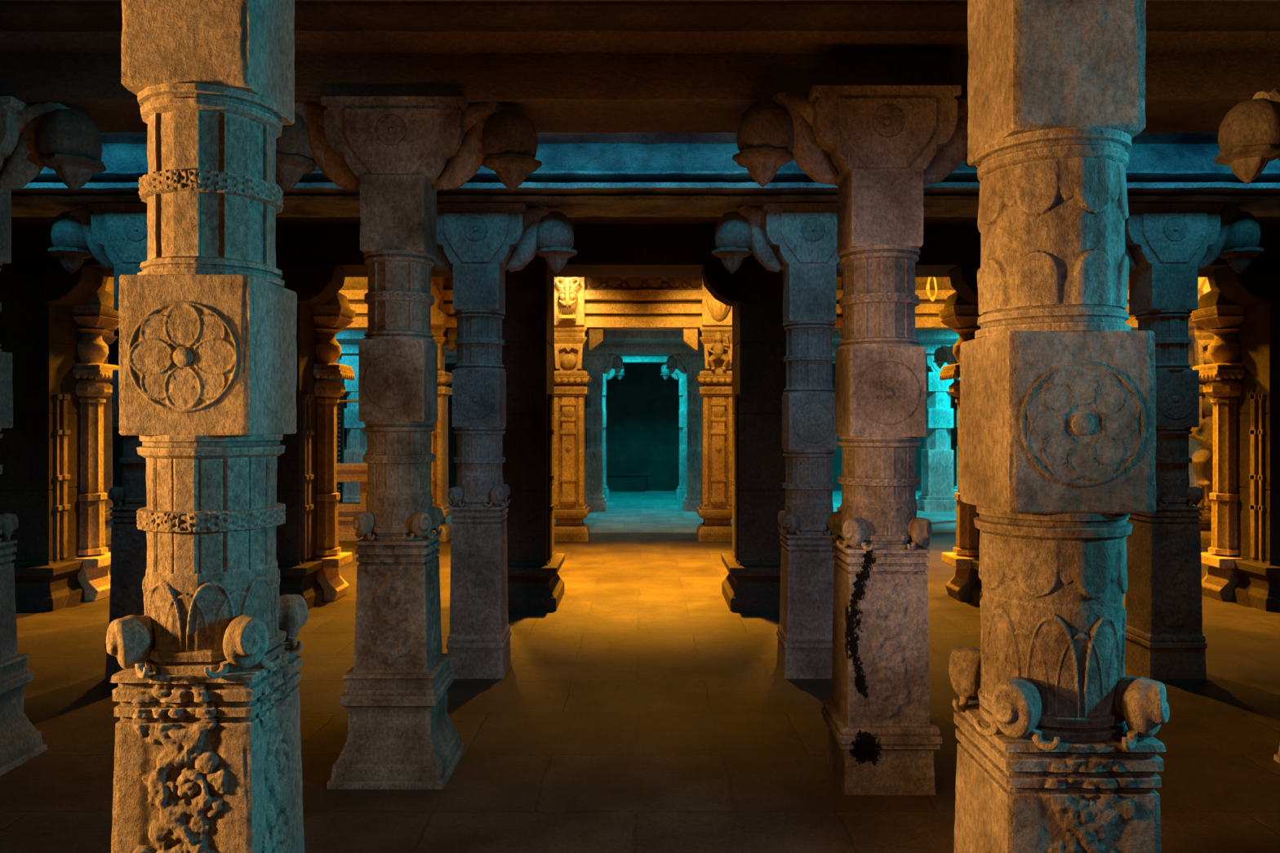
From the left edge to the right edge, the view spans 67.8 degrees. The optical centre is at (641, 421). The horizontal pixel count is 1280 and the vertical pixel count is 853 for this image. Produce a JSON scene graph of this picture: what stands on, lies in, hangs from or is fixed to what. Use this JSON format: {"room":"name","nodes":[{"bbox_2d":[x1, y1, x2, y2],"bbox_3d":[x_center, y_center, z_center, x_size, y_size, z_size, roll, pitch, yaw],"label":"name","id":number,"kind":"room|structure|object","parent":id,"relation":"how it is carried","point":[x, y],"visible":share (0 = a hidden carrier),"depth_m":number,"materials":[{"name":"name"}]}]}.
{"room":"house of worship","nodes":[
{"label":"house of worship","id":0,"kind":"room"},
{"bbox_2d":[107,330,122,487],"bbox_3d":[-12.150,-0.570,11.000,0.300,5.000,28.000,0,0,0],"label":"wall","id":1,"kind":"structure","parent":0,"point":[113,356],"depth_m":21.74,"materials":[{"name":"stone"}]},
{"bbox_2d":[337,395,342,502],"bbox_3d":[-5.300,0.680,16.400,0.280,2.300,0.040,0,0,0],"label":"pillar","id":2,"kind":"structure","parent":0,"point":[340,404],"depth_m":16.39,"materials":[{"name":"stone"}]},
{"bbox_2d":[0,490,1279,852],"bbox_3d":[0.000,1.974,11.500,24.000,0.312,29.000,0,0,0],"label":"floor","id":3,"kind":"structure","parent":0,"point":[642,713],"depth_m":5.62,"materials":[{"name":"brown stone"}]},
{"bbox_2d":[0,96,106,775],"bbox_3d":[-3.600,0.075,5.030,1.507,3.550,0.572,0,0,0],"label":"stone pillar","id":4,"kind":"structure","parent":3,"relation":"on","point":[35,136],"depth_m":5.03,"materials":[{"name":"stone"}]},
{"bbox_2d":[35,108,106,191],"bbox_3d":[-3.017,-1.431,5.029,0.316,0.423,0.302,0,0,22],"label":"pendant","id":5,"kind":"object","parent":4,"relation":"attached to","point":[68,143],"depth_m":4.94,"materials":[{"name":"stone"}]},
{"bbox_2d":[0,264,119,611],"bbox_3d":[-5.906,0.160,9.680,0.965,3.380,1.018,0,0,0],"label":"pier","id":6,"kind":"object","parent":3,"relation":"on","point":[54,320],"visible":0.94,"depth_m":9.34,"materials":[{"name":"stone"}]},
{"bbox_2d":[77,327,109,363],"bbox_3d":[-5.740,-0.805,9.910,0.340,0.410,0.339,0,0,0],"label":"vase","id":7,"kind":"object","parent":6,"relation":"on","point":[91,348],"depth_m":9.81,"materials":[{"name":"stone"}]},
{"bbox_2d":[47,203,147,678],"bbox_3d":[-3.621,0.128,6.982,1.432,3.445,0.426,0,0,0],"label":"stone pillar","id":8,"kind":"structure","parent":3,"relation":"on","point":[115,235],"depth_m":6.82,"materials":[{"name":"stone"}]},
{"bbox_2d":[47,211,93,273],"bbox_3d":[-4.175,-1.313,6.982,0.298,0.454,0.291,0,0,23],"label":"pendant","id":9,"kind":"object","parent":8,"relation":"attached to","point":[71,233],"depth_m":6.89,"materials":[{"name":"stone"}]},
{"bbox_2d":[95,277,117,545],"bbox_3d":[-8.250,-0.285,14.115,0.670,4.270,0.790,0,0,0],"label":"carved pillar","id":10,"kind":"structure","parent":3,"relation":"on","point":[108,337],"depth_m":14.29,"materials":[{"name":"stone"}]},
{"bbox_2d":[106,0,308,852],"bbox_3d":[-1.170,0.075,2.600,1.508,3.550,0.580,0,0,0],"label":"stone pillar","id":11,"kind":"structure","parent":3,"relation":"on","point":[207,748],"depth_m":2.44,"materials":[{"name":"stone"}]},
{"bbox_2d":[275,264,355,609],"bbox_3d":[-3.466,0.160,9.680,0.965,3.380,1.018,0,0,0],"label":"pier","id":12,"kind":"object","parent":3,"relation":"on","point":[309,556],"visible":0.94,"depth_m":9.53,"materials":[{"name":"stone"}]},
{"bbox_2d":[315,327,342,363],"bbox_3d":[-3.300,-0.805,9.910,0.340,0.410,0.339,0,0,0],"label":"vase","id":13,"kind":"object","parent":12,"relation":"on","point":[327,350],"depth_m":9.80,"materials":[{"name":"stone"}]},
{"bbox_2d":[326,377,346,501],"bbox_3d":[-7.000,0.216,21.700,1.206,3.267,0.582,0,0,0],"label":"pillar","id":14,"kind":"structure","parent":3,"relation":"on","point":[342,380],"depth_m":21.67,"materials":[{"name":"brown stone"}]},
{"bbox_2d":[336,353,367,502],"bbox_3d":[-5.849,0.216,19.620,1.206,3.267,0.640,0,0,0],"label":"pillar","id":15,"kind":"structure","parent":3,"relation":"on","point":[357,438],"depth_m":19.40,"materials":[{"name":"stone"}]},
{"bbox_2d":[337,463,367,541],"bbox_3d":[-4.600,1.250,14.845,2.020,1.180,0.490,0,0,0],"label":"stone bench","id":16,"kind":"object","parent":3,"relation":"on","point":[346,473],"visible":0.11,"depth_m":14.63,"materials":[{"name":"brown stone"}]},
{"bbox_2d":[338,400,358,402],"bbox_3d":[-4.600,0.159,14.900,1.960,1.000,0.042,0,0,0],"label":"metal railing","id":17,"kind":"object","parent":16,"relation":"on","point":[340,401],"visible":0.08,"depth_m":14.89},
{"bbox_2d":[275,96,542,789],"bbox_3d":[-1.281,0.075,5.030,1.507,3.550,0.586,0,0,0],"label":"stone pillar","id":18,"kind":"structure","parent":3,"relation":"on","point":[399,151],"depth_m":4.87,"materials":[{"name":"stone"}]},
{"bbox_2d":[275,112,316,191],"bbox_3d":[-1.865,-1.429,5.030,0.317,0.424,0.303,0,0,21],"label":"pendant","id":19,"kind":"object","parent":18,"relation":"attached to","point":[296,147],"depth_m":4.94,"materials":[{"name":"stone"}]},
{"bbox_2d":[481,108,542,191],"bbox_3d":[-0.698,-1.431,5.029,0.316,0.423,0.302,0,0,22],"label":"pendant","id":20,"kind":"object","parent":18,"relation":"attached to","point":[509,143],"depth_m":4.92,"materials":[{"name":"stone"}]},
{"bbox_2d":[430,276,452,541],"bbox_3d":[-3.300,-0.285,14.775,0.670,4.270,0.790,0,0,0],"label":"carved pillar","id":21,"kind":"structure","parent":3,"relation":"on","point":[439,468],"depth_m":14.59,"materials":[{"name":"stone"}]},
{"bbox_2d":[432,203,577,678],"bbox_3d":[-1.191,0.128,6.982,1.432,3.445,0.426,0,0,0],"label":"stone pillar","id":22,"kind":"structure","parent":3,"relation":"on","point":[480,242],"depth_m":6.82,"materials":[{"name":"stone"}]},
{"bbox_2d":[536,211,577,273],"bbox_3d":[-0.636,-1.313,6.983,0.298,0.454,0.289,0,0,22],"label":"pendant","id":23,"kind":"object","parent":22,"relation":"attached to","point":[554,230],"depth_m":6.88,"materials":[{"name":"stone"}]},
{"bbox_2d":[502,264,564,611],"bbox_3d":[-1.178,0.160,9.680,0.718,3.380,1.018,0,0,0],"label":"pier","id":24,"kind":"object","parent":3,"relation":"on","point":[535,584],"visible":0.8,"depth_m":9.28,"materials":[{"name":"stone"}]},
{"bbox_2d":[553,276,591,541],"bbox_3d":[-1.125,-0.285,14.731,0.662,4.270,0.880,0,0,0],"label":"carved pillar","id":25,"kind":"structure","parent":3,"relation":"on","point":[571,332],"depth_m":14.56,"materials":[{"name":"stone"}]},
{"bbox_2d":[560,354,576,368],"bbox_3d":[-1.125,-0.930,14.620,0.238,0.220,0.139,0,0,0],"label":"pot","id":26,"kind":"object","parent":25,"relation":"on","point":[567,361],"depth_m":14.58,"materials":[{"name":"stone"}]},
{"bbox_2d":[582,353,623,511],"bbox_3d":[-0.970,0.216,19.570,1.206,3.267,0.494,0,0,0],"label":"pillar","id":27,"kind":"structure","parent":3,"relation":"on","point":[596,365],"depth_m":19.41,"materials":[{"name":"grey stone"}]},
{"bbox_2d":[612,355,623,373],"bbox_3d":[-0.504,-1.168,19.570,0.252,0.393,0.244,0,0,-23],"label":"pendant","id":28,"kind":"object","parent":27,"relation":"attached to","point":[617,361],"depth_m":19.48,"materials":[{"name":"grey stone"}]},
{"bbox_2d":[602,365,625,499],"bbox_3d":[-1.000,0.216,22.360,1.206,3.267,0.466,0,0,0],"label":"pillar","id":29,"kind":"structure","parent":3,"relation":"on","point":[611,373],"depth_m":22.24,"materials":[{"name":"grey stone"}]},
{"bbox_2d":[614,365,625,380],"bbox_3d":[-0.534,-1.168,22.360,0.252,0.393,0.244,0,0,-23],"label":"pendant","id":30,"kind":"object","parent":29,"relation":"attached to","point":[619,375],"depth_m":22.30,"materials":[{"name":"grey stone"}]},
{"bbox_2d":[606,472,647,491],"bbox_3d":[-0.450,1.580,24.825,1.200,0.500,0.330,0,0,0],"label":"stone ledge","id":31,"kind":"object","parent":3,"relation":"on","point":[615,482],"visible":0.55,"depth_m":24.70,"materials":[{"name":"stone"}]},
{"bbox_2d":[660,363,687,499],"bbox_3d":[1.030,0.216,22.360,1.206,3.267,0.466,0,0,0],"label":"pillar","id":32,"kind":"structure","parent":3,"relation":"on","point":[681,491],"depth_m":22.20,"materials":[{"name":"grey stone"}]},
{"bbox_2d":[660,363,670,380],"bbox_3d":[0.563,-1.167,22.360,0.252,0.394,0.241,0,0,22],"label":"pendant","id":33,"kind":"object","parent":32,"relation":"attached to","point":[665,373],"depth_m":22.27,"materials":[{"name":"grey stone"}]},
{"bbox_2d":[665,353,704,511],"bbox_3d":[1.091,0.216,19.570,1.206,3.267,0.494,0,0,0],"label":"pillar","id":34,"kind":"structure","parent":3,"relation":"on","point":[691,364],"depth_m":19.41,"materials":[{"name":"grey stone"}]},
{"bbox_2d":[665,355,677,374],"bbox_3d":[0.623,-1.167,19.570,0.252,0.394,0.241,0,0,22],"label":"pendant","id":35,"kind":"object","parent":34,"relation":"attached to","point":[672,361],"depth_m":19.48,"materials":[{"name":"grey stone"}]},
{"bbox_2d":[694,278,733,541],"bbox_3d":[1.170,-0.285,14.750,0.662,4.270,0.841,0,0,0],"label":"carved pillar","id":36,"kind":"structure","parent":3,"relation":"on","point":[715,332],"depth_m":14.56,"materials":[{"name":"stone"}]},
{"bbox_2d":[706,295,729,322],"bbox_3d":[1.170,-1.730,14.540,0.420,0.440,0.420,0,0,0],"label":"ribbed bowl","id":37,"kind":"object","parent":36,"relation":"on","point":[716,311],"depth_m":14.44,"materials":[{"name":"stone"}]},
{"bbox_2d":[701,264,786,611],"bbox_3d":[1.081,0.160,9.680,0.965,3.380,1.018,0,0,0],"label":"pier","id":38,"kind":"object","parent":3,"relation":"on","point":[754,293],"visible":0.84,"depth_m":9.28,"materials":[{"name":"stone"}]},
{"bbox_2d":[711,203,843,678],"bbox_3d":[1.225,0.128,6.986,1.432,3.445,0.436,0,0,0],"label":"stone pillar","id":39,"kind":"structure","parent":3,"relation":"on","point":[799,240],"depth_m":6.82,"materials":[{"name":"stone"}]},
{"bbox_2d":[711,211,752,273],"bbox_3d":[0.671,-1.313,6.987,0.298,0.454,0.291,0,0,23],"label":"pendant","id":40,"kind":"object","parent":39,"relation":"attached to","point":[733,237],"depth_m":6.89,"materials":[{"name":"stone"}]},
{"bbox_2d":[834,328,843,511],"bbox_3d":[3.400,-0.285,14.775,0.670,4.270,0.790,0,0,0],"label":"carved pillar","id":41,"kind":"structure","parent":3,"relation":"on","point":[841,331],"depth_m":15.04,"materials":[{"name":"stone"}]},
{"bbox_2d":[732,84,977,795],"bbox_3d":[1.217,0.075,4.890,1.508,3.550,0.505,0,0,0],"label":"stone pillar","id":42,"kind":"structure","parent":3,"relation":"on","point":[880,145],"depth_m":4.71,"materials":[{"name":"stone"}]},
{"bbox_2d":[732,99,794,186],"bbox_3d":[0.634,-1.424,4.891,0.316,0.434,0.303,0,0,-22],"label":"pendant","id":43,"kind":"object","parent":42,"relation":"attached to","point":[765,137],"depth_m":4.78,"materials":[{"name":"stone"}]},
{"bbox_2d":[963,154,977,168],"bbox_3d":[1.799,-1.425,4.889,0.316,0.433,0.303,0,0,22],"label":"pendant","id":44,"kind":"object","parent":42,"relation":"attached to","point":[965,156],"depth_m":4.89,"materials":[{"name":"stone"}]},
{"bbox_2d":[915,353,956,511],"bbox_3d":[6.101,0.216,19.660,1.206,3.267,0.756,0,0,0],"label":"pillar","id":45,"kind":"structure","parent":3,"relation":"on","point":[937,455],"depth_m":19.40,"materials":[{"name":"grey stone"}]},
{"bbox_2d":[933,344,958,368],"bbox_3d":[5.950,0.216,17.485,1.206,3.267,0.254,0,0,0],"label":"bracket","id":46,"kind":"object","parent":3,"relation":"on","point":[944,354],"depth_m":17.41,"materials":[{"name":"grey stone"}]},
{"bbox_2d":[933,346,946,368],"bbox_3d":[5.483,-1.167,17.485,0.252,0.394,0.241,0,0,22],"label":"pendant","id":47,"kind":"object","parent":46,"relation":"attached to","point":[940,353],"depth_m":17.40,"materials":[{"name":"grey stone"}]},
{"bbox_2d":[953,377,959,496],"bbox_3d":[7.601,0.216,22.200,1.206,3.267,0.582,0,0,0],"label":"pillar","id":48,"kind":"structure","parent":3,"relation":"on","point":[955,490],"depth_m":22.35,"materials":[{"name":"grey stone"}]},
{"bbox_2d":[937,264,982,606],"bbox_3d":[3.576,0.160,9.680,0.965,3.380,1.018,0,0,0],"label":"pier","id":49,"kind":"object","parent":3,"relation":"on","point":[960,313],"visible":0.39,"depth_m":9.79,"materials":[{"name":"stone"}]},
{"bbox_2d":[952,327,978,363],"bbox_3d":[3.410,-0.805,9.910,0.340,0.410,0.339,0,0,0],"label":"vase","id":50,"kind":"object","parent":49,"relation":"on","point":[966,334],"depth_m":9.84,"materials":[{"name":"stone"}]},
{"bbox_2d":[948,0,1169,852],"bbox_3d":[1.066,0.075,2.481,1.508,3.550,0.605,0,0,0],"label":"stone pillar","id":51,"kind":"structure","parent":3,"relation":"on","point":[1056,753],"depth_m":2.32,"materials":[{"name":"stone"}]},
{"bbox_2d":[1124,203,1263,678],"bbox_3d":[3.819,0.128,6.982,1.432,3.445,0.426,0,0,0],"label":"stone pillar","id":52,"kind":"structure","parent":3,"relation":"on","point":[1167,244],"depth_m":6.82,"materials":[{"name":"stone"}]},
{"bbox_2d":[1218,211,1263,273],"bbox_3d":[4.374,-1.313,6.983,0.298,0.454,0.289,0,0,22],"label":"pendant","id":53,"kind":"object","parent":52,"relation":"attached to","point":[1239,236],"depth_m":6.89,"materials":[{"name":"stone"}]},
{"bbox_2d":[1188,277,1220,546],"bbox_3d":[8.301,-0.285,14.041,0.837,4.270,0.939,0,0,0],"label":"carved pillar","id":54,"kind":"structure","parent":3,"relation":"on","point":[1201,440],"depth_m":13.90,"materials":[{"name":"stone"}]},
{"bbox_2d":[1203,351,1213,364],"bbox_3d":[8.350,-0.930,13.960,0.238,0.220,0.139,0,0,0],"label":"pot","id":55,"kind":"object","parent":54,"relation":"on","point":[1206,359],"depth_m":13.92,"materials":[{"name":"stone"}]},
{"bbox_2d":[1190,264,1279,611],"bbox_3d":[6.246,0.160,9.680,0.965,3.380,1.018,0,0,0],"label":"pier","id":56,"kind":"object","parent":3,"relation":"on","point":[1242,311],"visible":0.98,"depth_m":9.59,"materials":[{"name":"stone"}]},
{"bbox_2d":[1207,327,1239,363],"bbox_3d":[6.080,-0.805,9.910,0.340,0.410,0.339,0,0,0],"label":"vase","id":57,"kind":"object","parent":56,"relation":"on","point":[1224,348],"depth_m":9.81,"materials":[{"name":"stone"}]},
{"bbox_2d":[1213,88,1279,763],"bbox_3d":[3.700,0.075,4.870,1.508,3.550,0.573,0,0,0],"label":"stone pillar","id":58,"kind":"structure","parent":3,"relation":"on","point":[1249,135],"depth_m":4.79,"materials":[{"name":"stone"}]},
{"bbox_2d":[1213,98,1279,184],"bbox_3d":[3.116,-1.429,4.870,0.317,0.424,0.303,0,0,21],"label":"pendant","id":59,"kind":"object","parent":58,"relation":"attached to","point":[1249,135],"depth_m":4.78,"materials":[{"name":"stone"}]},
{"bbox_2d":[0,0,1279,1],"bbox_3d":[0.000,-2.140,1.100,24.000,0.260,8.200,0,0,0],"label":"ceiling","id":60,"kind":"structure","parent":0,"point":[0,0],"depth_m":4.54,"materials":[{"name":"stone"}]},
{"bbox_2d":[0,0,1279,31],"bbox_3d":[0.000,-1.995,4.684,20.002,0.054,0.278,0,0,0],"label":"ceiling beam","id":61,"kind":"structure","parent":60,"relation":"attached to","point":[15,15],"depth_m":4.64,"materials":[{"name":"stone"}]},
{"bbox_2d":[11,216,1279,225],"bbox_3d":[0.000,-2.045,8.450,24.000,0.250,2.500,0,0,0],"label":"ceiling","id":62,"kind":"structure","parent":0,"point":[590,220],"depth_m":9.14,"materials":[{"name":"stone"}]},
{"bbox_2d":[343,363,958,490],"bbox_3d":[0.000,-0.270,25.150,24.000,4.400,0.300,0,0,0],"label":"wall","id":63,"kind":"structure","parent":0,"point":[642,406],"depth_m":25.00,"materials":[{"name":"black stone"}]},
{"bbox_3d":[0.000,-2.520,20.450,24.000,0.300,11.100,0,0,0],"label":"ceiling","id":64,"kind":"structure","parent":0,"visible":0},
{"bbox_2d":[113,276,1137,330],"bbox_3d":[0.000,-2.035,14.820,20.008,1.178,0.613,0,0,0],"label":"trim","id":65,"kind":"structure","parent":64,"relation":"attached to","point":[609,308],"depth_m":14.61,"materials":[{"name":"stone"}]},
{"bbox_2d":[448,327,457,351],"bbox_3d":[-2.880,-1.275,14.820,0.220,0.350,0.320,0,0,0],"label":"bracket","id":66,"kind":"object","parent":65,"relation":"attached to","point":[452,331],"visible":0.6,"depth_m":14.66,"materials":[{"name":"stone"}]},
{"bbox_2d":[445,276,702,288],"bbox_3d":[-0.062,-2.170,14.610,5.892,0.240,0.118,0,0,0],"label":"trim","id":67,"kind":"structure","parent":65,"relation":"attached to","point":[613,282],"depth_m":14.57,"materials":[{"name":"stone"}]},
{"bbox_2d":[589,327,604,351],"bbox_3d":[-0.705,-1.275,14.820,0.220,0.350,0.320,0,0,0],"label":"bracket","id":68,"kind":"object","parent":65,"relation":"attached to","point":[596,335],"visible":1,"depth_m":14.66,"materials":[{"name":"stone"}]},
{"bbox_2d":[682,327,697,351],"bbox_3d":[0.750,-1.275,14.820,0.220,0.350,0.320,0,0,0],"label":"bracket","id":69,"kind":"object","parent":65,"relation":"attached to","point":[690,335],"visible":1,"depth_m":14.66,"materials":[{"name":"stone"}]},
{"bbox_2d":[444,355,835,363],"bbox_3d":[-0.001,-1.930,22.400,20.007,1.084,0.607,0,0,0],"label":"ceiling beam","id":70,"kind":"structure","parent":64,"relation":"attached to","point":[448,358],"depth_m":22.20,"materials":[{"name":"grey stone"}]},
{"bbox_2d":[334,330,959,355],"bbox_3d":[0.000,-1.930,19.525,20.006,1.084,0.758,0,0,0],"label":"ceiling beam","id":71,"kind":"structure","parent":64,"relation":"attached to","point":[618,342],"depth_m":19.28,"materials":[{"name":"grey stone"}]},
{"bbox_3d":[0.000,-2.645,12.300,24.000,0.250,5.200,0,0,0],"label":"ceiling","id":72,"kind":"structure","parent":0,"visible":0},
{"bbox_2d":[2,225,1279,277],"bbox_3d":[0.000,-2.025,9.690,20.005,0.995,0.788,0,0,0],"label":"ceiling beam","id":73,"kind":"structure","parent":72,"relation":"attached to","point":[602,251],"depth_m":9.30,"materials":[{"name":"stone"}]},
{"bbox_2d":[925,276,937,301],"bbox_3d":[4.108,-2.118,13.600,0.229,0.807,0.056,0,0,0],"label":"flower garland","id":74,"kind":"object","parent":72,"relation":"hanging from","point":[929,277],"visible":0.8,"depth_m":13.58,"materials":[{"name":"yellow plant"}]},
{"bbox_3d":[0.000,-3.020,6.200,24.000,0.200,2.000,0,0,0],"label":"ceiling","id":75,"kind":"structure","parent":0,"visible":0},
{"bbox_2d":[0,30,1279,133],"bbox_3d":[0.001,-2.295,5.149,20.012,1.260,0.717,0,0,0],"label":"ceiling beam","id":76,"kind":"structure","parent":75,"relation":"attached to","point":[585,81],"depth_m":4.93,"materials":[{"name":"stone"}]},
{"bbox_2d":[11,132,1279,217],"bbox_3d":[-0.001,-2.247,6.987,20.011,1.356,0.705,0,0,0],"label":"ceiling beam","id":77,"kind":"structure","parent":75,"relation":"attached to","point":[623,174],"depth_m":6.80,"materials":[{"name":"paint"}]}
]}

